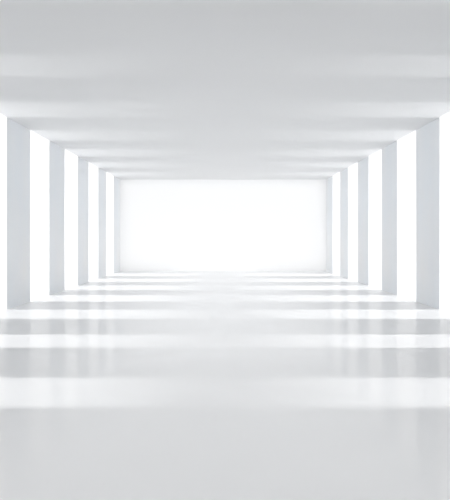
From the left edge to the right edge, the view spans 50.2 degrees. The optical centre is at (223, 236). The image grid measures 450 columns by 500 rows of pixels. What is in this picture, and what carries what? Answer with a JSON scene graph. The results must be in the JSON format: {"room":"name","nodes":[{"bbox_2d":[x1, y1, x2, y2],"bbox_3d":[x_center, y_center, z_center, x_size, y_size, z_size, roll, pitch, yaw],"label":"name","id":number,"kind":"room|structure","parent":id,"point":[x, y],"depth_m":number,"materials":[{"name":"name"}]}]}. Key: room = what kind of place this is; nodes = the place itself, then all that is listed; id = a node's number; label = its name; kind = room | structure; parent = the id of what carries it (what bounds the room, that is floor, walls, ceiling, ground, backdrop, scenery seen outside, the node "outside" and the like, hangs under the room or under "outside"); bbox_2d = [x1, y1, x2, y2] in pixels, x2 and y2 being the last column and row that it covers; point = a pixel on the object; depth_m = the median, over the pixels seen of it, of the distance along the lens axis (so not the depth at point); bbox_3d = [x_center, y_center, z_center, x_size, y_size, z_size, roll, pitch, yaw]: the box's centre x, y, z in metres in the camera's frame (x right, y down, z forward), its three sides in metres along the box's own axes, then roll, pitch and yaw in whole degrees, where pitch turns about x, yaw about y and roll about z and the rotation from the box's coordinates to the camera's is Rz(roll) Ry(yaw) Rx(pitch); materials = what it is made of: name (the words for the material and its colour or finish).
{"room":"empty white hallway","nodes":[
{"label":"empty white hallway","id":0,"kind":"room"},
{"bbox_2d":[7,118,29,308],"bbox_3d":[-4.543,-0.479,10.590,0.085,4.500,1.216,0,0,0],"label":"pillar","id":1,"kind":"structure","parent":0,"point":[18,136],"depth_m":10.50,"materials":[{"name":"grey paint"}]},
{"bbox_2d":[49,141,64,294],"bbox_3d":[-4.543,-0.479,13.022,0.085,4.500,1.216,0,0,0],"label":"pillar","id":2,"kind":"structure","parent":0,"point":[56,153],"depth_m":12.96,"materials":[{"name":"grey paint"}]},
{"bbox_2d":[78,157,88,284],"bbox_3d":[-4.543,-0.479,15.454,0.085,4.500,1.216,0,0,0],"label":"pillar","id":3,"kind":"structure","parent":0,"point":[83,166],"depth_m":15.46,"materials":[{"name":"grey paint"}]},
{"bbox_2d":[98,168,105,278],"bbox_3d":[-4.543,-0.479,17.886,0.085,4.500,1.216,0,0,0],"label":"pillar","id":4,"kind":"structure","parent":0,"point":[101,173],"depth_m":17.75,"materials":[{"name":"grey paint"}]},
{"bbox_2d":[114,177,119,272],"bbox_3d":[-4.543,-0.479,20.318,0.085,4.500,1.216,0,0,0],"label":"pillar","id":5,"kind":"structure","parent":0,"point":[116,180],"depth_m":20.24,"materials":[{"name":"grey paint"}]},
{"bbox_2d":[120,180,325,270],"bbox_3d":[0.000,-0.479,20.926,9.000,4.000,0.001,0,0,0],"label":"wall","id":6,"kind":"structure","parent":0,"point":[166,225],"depth_m":20.93,"materials":[{"name":"white paint"}]},
{"bbox_2d":[0,271,449,499],"bbox_3d":[0.000,1.646,8.765,9.000,0.250,24.322,0,0,0],"label":"floor","id":7,"kind":"structure","parent":0,"point":[121,385],"depth_m":4.71,"materials":[{"name":"white"}]},
{"bbox_2d":[0,0,449,179],"bbox_3d":[0.000,-2.604,8.765,9.000,0.250,24.322,0,0,0],"label":"ceiling","id":8,"kind":"structure","parent":0,"point":[133,89],"depth_m":7.63,"materials":[{"name":"white paint"}]},
{"bbox_2d":[326,176,332,272],"bbox_3d":[4.543,-0.479,20.318,0.085,4.500,1.216,0,0,0],"label":"pillar","id":9,"kind":"structure","parent":0,"point":[329,182],"depth_m":20.32,"materials":[{"name":"grey paint"}]},
{"bbox_2d":[340,168,347,277],"bbox_3d":[4.543,-0.479,17.886,0.085,4.500,1.216,0,0,0],"label":"pillar","id":10,"kind":"structure","parent":0,"point":[343,174],"depth_m":17.81,"materials":[{"name":"grey paint"}]},
{"bbox_2d":[358,156,368,285],"bbox_3d":[4.543,-0.479,15.454,0.085,4.500,1.216,0,0,0],"label":"pillar","id":11,"kind":"structure","parent":0,"point":[363,165],"depth_m":15.40,"materials":[{"name":"grey paint"}]},
{"bbox_2d":[382,141,396,294],"bbox_3d":[4.543,-0.479,13.022,0.085,4.500,1.216,0,0,0],"label":"pillar","id":12,"kind":"structure","parent":0,"point":[389,153],"depth_m":12.99,"materials":[{"name":"grey paint"}]},
{"bbox_2d":[416,117,439,309],"bbox_3d":[4.543,-0.479,10.590,0.085,4.500,1.216,0,0,0],"label":"pillar","id":13,"kind":"structure","parent":0,"point":[427,136],"depth_m":10.52,"materials":[{"name":"grey paint"}]}
]}

